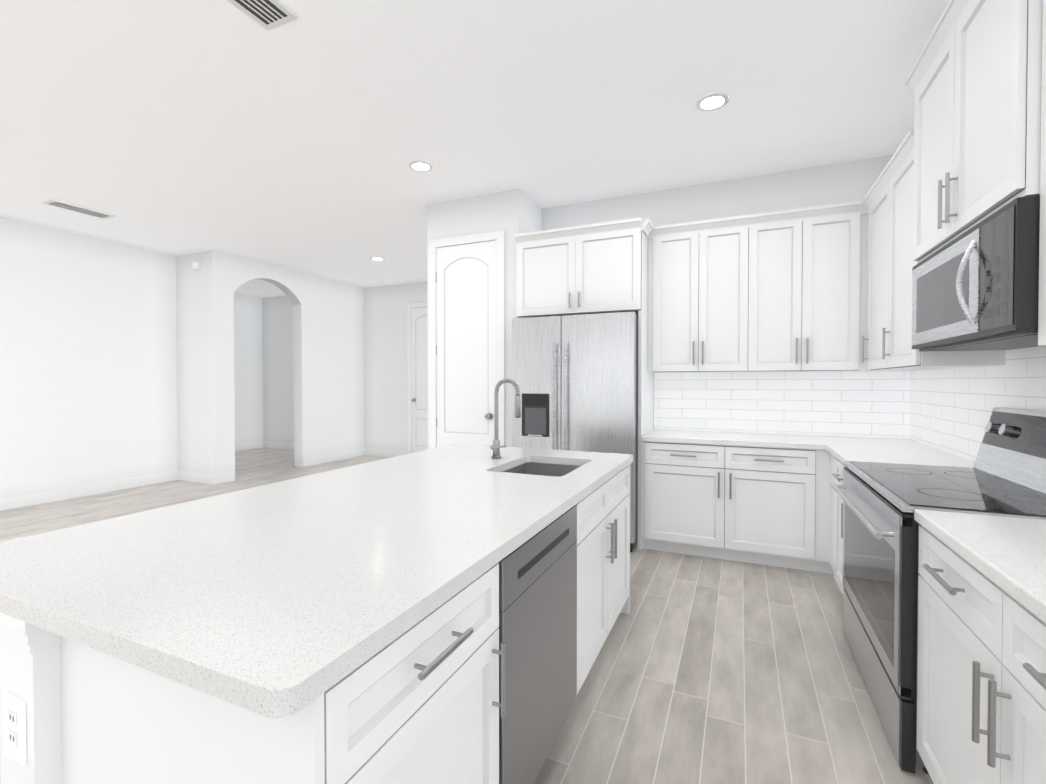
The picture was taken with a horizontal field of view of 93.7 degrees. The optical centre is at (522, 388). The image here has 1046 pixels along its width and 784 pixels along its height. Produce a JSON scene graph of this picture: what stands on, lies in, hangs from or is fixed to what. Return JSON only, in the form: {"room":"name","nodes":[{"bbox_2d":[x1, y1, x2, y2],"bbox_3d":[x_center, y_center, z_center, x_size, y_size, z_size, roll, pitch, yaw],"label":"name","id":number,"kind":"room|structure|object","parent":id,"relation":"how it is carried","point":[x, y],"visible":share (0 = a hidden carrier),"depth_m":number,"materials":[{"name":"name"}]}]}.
{"room":"kitchen","nodes":[
{"label":"kitchen","id":0,"kind":"room"},
{"bbox_2d":[0,217,177,497],"bbox_3d":[-6.365,-0.230,3.270,0.140,3.070,7.920,0,1,24],"label":"wall","id":1,"kind":"structure","parent":0,"point":[88,364],"depth_m":5.77,"materials":[{"name":"paint"}]},
{"bbox_2d":[0,471,176,510],"bbox_3d":[-6.324,1.241,3.194,0.015,0.130,7.779,0,1,24],"label":"baseboard","id":2,"kind":"structure","parent":1,"relation":"attached to","point":[18,501],"depth_m":5.76,"materials":[{"name":"paint"}]},
{"bbox_2d":[234,293,262,443],"bbox_3d":[-5.957,-0.305,8.885,0.140,3.070,2.680,0,1,24],"label":"wall","id":3,"kind":"structure","parent":0,"point":[248,357],"depth_m":9.76,"materials":[{"name":"paint"}]},
{"bbox_2d":[235,441,262,450],"bbox_3d":[-5.857,1.164,8.937,0.015,0.130,2.538,0,1,24],"label":"baseboard","id":4,"kind":"structure","parent":3,"relation":"attached to","point":[245,446],"depth_m":9.78,"materials":[{"name":"paint"}]},
{"bbox_2d":[176,250,363,473],"bbox_3d":[-3.841,-0.291,7.872,0.750,3.070,2.820,0,1,24],"label":"wall","id":5,"kind":"structure","parent":0,"point":[328,338],"depth_m":7.00,"materials":[{"name":"paint"}]},
{"bbox_2d":[192,261,199,269],"bbox_3d":[-4.341,-1.633,6.514,0.120,0.110,0.034,0,1,24],"label":"detector","id":6,"kind":"object","parent":5,"relation":"attached to","point":[195,265],"visible":1,"depth_m":6.49,"materials":[{"name":"paint"}]},
{"bbox_2d":[177,470,215,484],"bbox_3d":[-4.399,1.196,6.588,0.745,0.130,0.014,0,1,24],"label":"baseboard","id":7,"kind":"structure","parent":5,"relation":"attached to","point":[181,475],"depth_m":6.57,"materials":[{"name":"paint"}]},
{"bbox_2d":[303,448,363,466],"bbox_3d":[-3.198,1.172,8.399,0.015,0.130,1.369,0,1,24],"label":"baseboard","id":8,"kind":"structure","parent":5,"relation":"attached to","point":[321,459],"depth_m":8.31,"materials":[{"name":"paint"}]},
{"bbox_2d":[262,282,426,450],"bbox_3d":[-2.496,-0.305,8.895,6.180,3.070,0.140,0,1,24],"label":"wall","id":9,"kind":"structure","parent":0,"point":[385,361],"depth_m":8.92,"materials":[{"name":"paint"}]},
{"bbox_2d":[263,441,293,449],"bbox_3d":[-4.210,1.156,9.588,2.440,0.130,0.014,0,1,24],"label":"baseboard","id":10,"kind":"structure","parent":9,"relation":"attached to","point":[266,444],"depth_m":9.90,"materials":[{"name":"paint"}]},
{"bbox_2d":[364,448,407,456],"bbox_3d":[-2.469,1.166,8.816,0.970,0.130,0.014,0,1,24],"label":"baseboard","id":11,"kind":"structure","parent":9,"relation":"attached to","point":[367,451],"depth_m":8.83,"materials":[{"name":"paint"}]},
{"bbox_2d":[407,302,426,453],"bbox_3d":[-1.542,-0.121,8.385,1.050,2.715,0.022,0,1,24],"label":"trim","id":12,"kind":"structure","parent":9,"relation":"attached to","point":[409,307],"depth_m":8.57,"materials":[{"name":"paint"}]},
{"bbox_2d":[411,307,427,452],"bbox_3d":[-1.553,-0.087,8.357,0.902,2.632,0.082,0,1,24],"label":"door","id":13,"kind":"structure","parent":9,"relation":"in","point":[419,417],"depth_m":8.50,"materials":[{"name":"paint"}]},
{"bbox_2d":[0,447,932,783],"bbox_3d":[-2.836,1.365,3.248,10.750,0.120,11.100,0,1,24],"label":"floor","id":14,"kind":"structure","parent":0,"point":[710,671],"depth_m":2.24,"materials":[{"name":"beige tile"}]},
{"bbox_2d":[0,460,632,783],"bbox_3d":[-0.233,0.883,1.962,0.920,0.879,2.419,0,1,24],"label":"kitchen island","id":15,"kind":"object","parent":14,"relation":"on","point":[422,706],"depth_m":0.99,"materials":[{"name":"white wood"}]},
{"bbox_2d":[0,444,632,715],"bbox_3d":[-0.402,0.421,2.032,1.235,0.040,2.430,0,1,24],"label":"island countertop","id":16,"kind":"structure","parent":15,"relation":"on","point":[262,596],"depth_m":1.16,"materials":[{"name":"white stone"}]},
{"bbox_2d":[490,378,520,458],"bbox_3d":[-0.103,0.168,2.710,0.178,0.446,0.088,0,1,28],"label":"faucet","id":17,"kind":"object","parent":16,"relation":"on","point":[495,447],"visible":1,"depth_m":2.73,"materials":[{"name":"silver metal"}]},
{"bbox_2d":[500,460,579,475],"bbox_3d":[0.101,0.536,2.538,0.427,0.226,0.572,0,1,24],"label":"sink","id":18,"kind":"object","parent":16,"relation":"in","point":[545,467],"depth_m":2.81,"materials":[{"name":"silver metal"}]},
{"bbox_2d":[498,505,576,783],"bbox_3d":[-0.193,0.887,1.722,0.594,0.875,0.650,0,1,24],"label":"dishwasher","id":19,"kind":"object","parent":15,"relation":"in","point":[537,627],"visible":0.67,"depth_m":1.53,"materials":[{"name":"grey metal"}]},
{"bbox_2d":[512,312,637,551],"bbox_3d":[0.516,0.345,4.309,1.040,1.889,0.802,0,1,24],"label":"refrigerator","id":20,"kind":"object","parent":14,"relation":"on","point":[575,378],"visible":0.5,"depth_m":3.95,"materials":[{"name":"grey metal"}]},
{"bbox_2d":[641,457,816,571],"bbox_3d":[1.621,0.857,3.921,1.168,0.879,0.632,0,1,24],"label":"base cabinet","id":21,"kind":"object","parent":14,"relation":"on","point":[769,499],"depth_m":3.62,"materials":[{"name":"white wood"}]},
{"bbox_2d":[641,429,974,468],"bbox_3d":[1.754,0.403,3.410,1.882,0.040,1.448,0,1,24],"label":"countertop","id":22,"kind":"structure","parent":21,"relation":"on","point":[807,451],"depth_m":3.52,"materials":[{"name":"white stone"}]},
{"bbox_2d":[829,469,843,593],"bbox_3d":[2.148,0.872,2.744,0.617,0.879,0.493,0,1,24],"label":"base cabinet","id":23,"kind":"object","parent":14,"relation":"on","point":[837,473],"depth_m":3.02,"materials":[{"name":"white wood"}]},
{"bbox_2d":[830,407,1045,774],"bbox_3d":[1.776,0.708,2.037,0.720,1.224,1.045,0,1,24],"label":"range","id":24,"kind":"object","parent":14,"relation":"on","point":[1005,476],"visible":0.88,"depth_m":1.94,"materials":[{"name":"grey metal"}]},
{"bbox_2d":[914,517,1045,783],"bbox_3d":[1.377,0.896,1.003,0.617,0.879,1.164,0,1,24],"label":"base cabinet","id":25,"kind":"object","parent":14,"relation":"on","point":[981,690],"depth_m":1.25,"materials":[{"name":"white wood"}]},
{"bbox_2d":[914,509,1045,616],"bbox_3d":[1.205,0.440,0.621,0.627,0.040,1.991,0,1,24],"label":"countertop","id":26,"kind":"structure","parent":25,"relation":"on","point":[1010,549],"depth_m":1.29,"materials":[{"name":"white stone"}]},
{"bbox_2d":[0,0,948,297],"bbox_3d":[-2.836,-1.824,3.206,10.750,0.120,11.100,0,1,24],"label":"ceiling","id":27,"kind":"structure","parent":0,"point":[226,126],"depth_m":3.10,"materials":[{"name":"paint"}]},
{"bbox_2d":[42,199,114,218],"bbox_3d":[-4.423,-1.782,4.894,0.200,0.008,0.500,0,1,24],"label":"ceiling vent","id":28,"kind":"object","parent":27,"relation":"in","point":[74,208],"visible":0.98,"depth_m":4.87,"materials":[{"name":"metal"}]},
{"bbox_2d":[227,0,297,30],"bbox_3d":[-1.282,-1.744,2.060,0.200,0.008,0.640,0,1,24],"label":"ceiling vent","id":29,"kind":"object","parent":27,"relation":"in","point":[268,15],"visible":1,"depth_m":2.27,"materials":[{"name":"metal"}]},
{"bbox_2d":[370,257,384,260],"bbox_3d":[-2.030,-1.808,6.841,0.190,0.009,0.190,0,1,24],"label":"recessed light","id":30,"kind":"object","parent":27,"relation":"in","point":[377,258],"visible":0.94,"depth_m":6.81,"materials":[{"name":"paint"}]},
{"bbox_2d":[409,161,432,171],"bbox_3d":[-0.813,-1.769,3.908,0.190,0.009,0.190,0,1,24],"label":"recessed light","id":31,"kind":"object","parent":27,"relation":"in","point":[420,165],"visible":0.94,"depth_m":3.90,"materials":[{"name":"paint"}]},
{"bbox_2d":[696,92,728,110],"bbox_3d":[1.163,-1.757,3.011,0.190,0.009,0.190,0,1,24],"label":"recessed light","id":32,"kind":"object","parent":27,"relation":"in","point":[710,102],"visible":0.98,"depth_m":3.00,"materials":[{"name":"paint"}]},
{"bbox_2d":[427,189,541,448],"bbox_3d":[0.131,-0.266,5.987,0.980,3.070,3.050,0,1,24],"label":"wall","id":33,"kind":"structure","parent":0,"point":[511,213],"depth_m":4.49,"materials":[{"name":"paint"}]},
{"bbox_2d":[436,240,496,446],"bbox_3d":[-0.550,-0.037,4.578,0.662,2.632,0.082,0,1,24],"label":"pantry door","id":34,"kind":"structure","parent":33,"relation":"in","point":[466,324],"depth_m":4.60,"materials":[{"name":"paint"}]},
{"bbox_2d":[429,230,504,448],"bbox_3d":[-0.537,-0.070,4.605,0.810,2.715,0.022,0,1,24],"label":"trim","id":35,"kind":"structure","parent":33,"relation":"attached to","point":[499,236],"depth_m":4.55,"materials":[{"name":"paint"}]},
{"bbox_2d":[542,155,892,428],"bbox_3d":[1.580,-0.245,4.356,2.990,3.070,0.140,0,1,24],"label":"wall","id":36,"kind":"structure","parent":0,"point":[849,181],"depth_m":4.16,"materials":[{"name":"paint"}]},
{"bbox_2d":[514,218,653,549],"bbox_3d":[0.580,-0.027,4.364,1.148,2.635,0.656,0,1,24],"label":"upper cabinet","id":37,"kind":"object","parent":36,"relation":"attached to","point":[596,268],"visible":0.96,"depth_m":4.07,"materials":[{"name":"white wood"}]},
{"bbox_2d":[648,221,751,372],"bbox_3d":[1.489,-0.712,4.121,0.734,1.150,0.348,0,1,24],"label":"upper cabinet","id":38,"kind":"object","parent":36,"relation":"attached to","point":[702,275],"depth_m":3.95,"materials":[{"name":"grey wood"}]},
{"bbox_2d":[752,205,863,371],"bbox_3d":[2.157,-0.708,3.825,0.734,1.150,0.348,0,1,24],"label":"upper cabinet","id":39,"kind":"object","parent":36,"relation":"attached to","point":[824,288],"depth_m":3.65,"materials":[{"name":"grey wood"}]},
{"bbox_2d":[864,185,932,370],"bbox_3d":[2.498,-0.699,3.166,0.348,1.150,0.548,0,1,24],"label":"upper cabinet","id":40,"kind":"object","parent":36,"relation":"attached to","point":[874,211],"depth_m":3.34,"materials":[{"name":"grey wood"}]},
{"bbox_3d":[1.371,-0.187,0.019,0.140,3.070,8.240,0,1,24],"label":"wall","id":41,"kind":"structure","parent":0,"visible":0},
{"bbox_2d":[654,371,905,438],"bbox_3d":[2.039,0.119,4.077,1.860,0.550,0.005,0,1,24],"label":"backsplash","id":42,"kind":"structure","parent":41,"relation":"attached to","point":[841,403],"depth_m":4.02,"materials":[{"name":"tile"}]},
{"bbox_2d":[884,137,1005,368],"bbox_3d":[2.282,-0.693,2.677,0.348,1.150,0.528,0,1,24],"label":"upper cabinet","id":43,"kind":"object","parent":41,"relation":"attached to","point":[899,263],"depth_m":2.77,"materials":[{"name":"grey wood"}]},
{"bbox_2d":[905,0,1042,263],"bbox_3d":[1.910,-1.074,1.923,0.421,0.936,1.136,0,1,24],"label":"upper cabinet","id":44,"kind":"object","parent":41,"relation":"attached to","point":[973,81],"visible":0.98,"depth_m":1.84,"materials":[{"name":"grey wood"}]},
{"bbox_2d":[912,195,1039,351],"bbox_3d":[1.897,-0.389,1.938,0.430,0.427,1.020,0,1,24],"label":"microwave","id":45,"kind":"object","parent":44,"relation":"attached to","point":[975,287],"visible":1,"depth_m":1.76,"materials":[{"name":"silver metal"}]},
{"bbox_2d":[906,346,1045,460],"bbox_3d":[2.004,0.107,1.635,0.006,0.640,4.499,0,1,24],"label":"backsplash","id":46,"kind":"structure","parent":41,"relation":"attached to","point":[949,410],"depth_m":2.75,"materials":[{"name":"tile"}]},
{"bbox_2d":[1038,0,1045,345],"bbox_3d":[1.507,-0.709,0.956,0.371,1.180,1.078,0,1,24],"label":"upper cabinet","id":47,"kind":"object","parent":41,"relation":"attached to","point":[1042,297],"visible":1,"depth_m":1.49,"materials":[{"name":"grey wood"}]}
]}

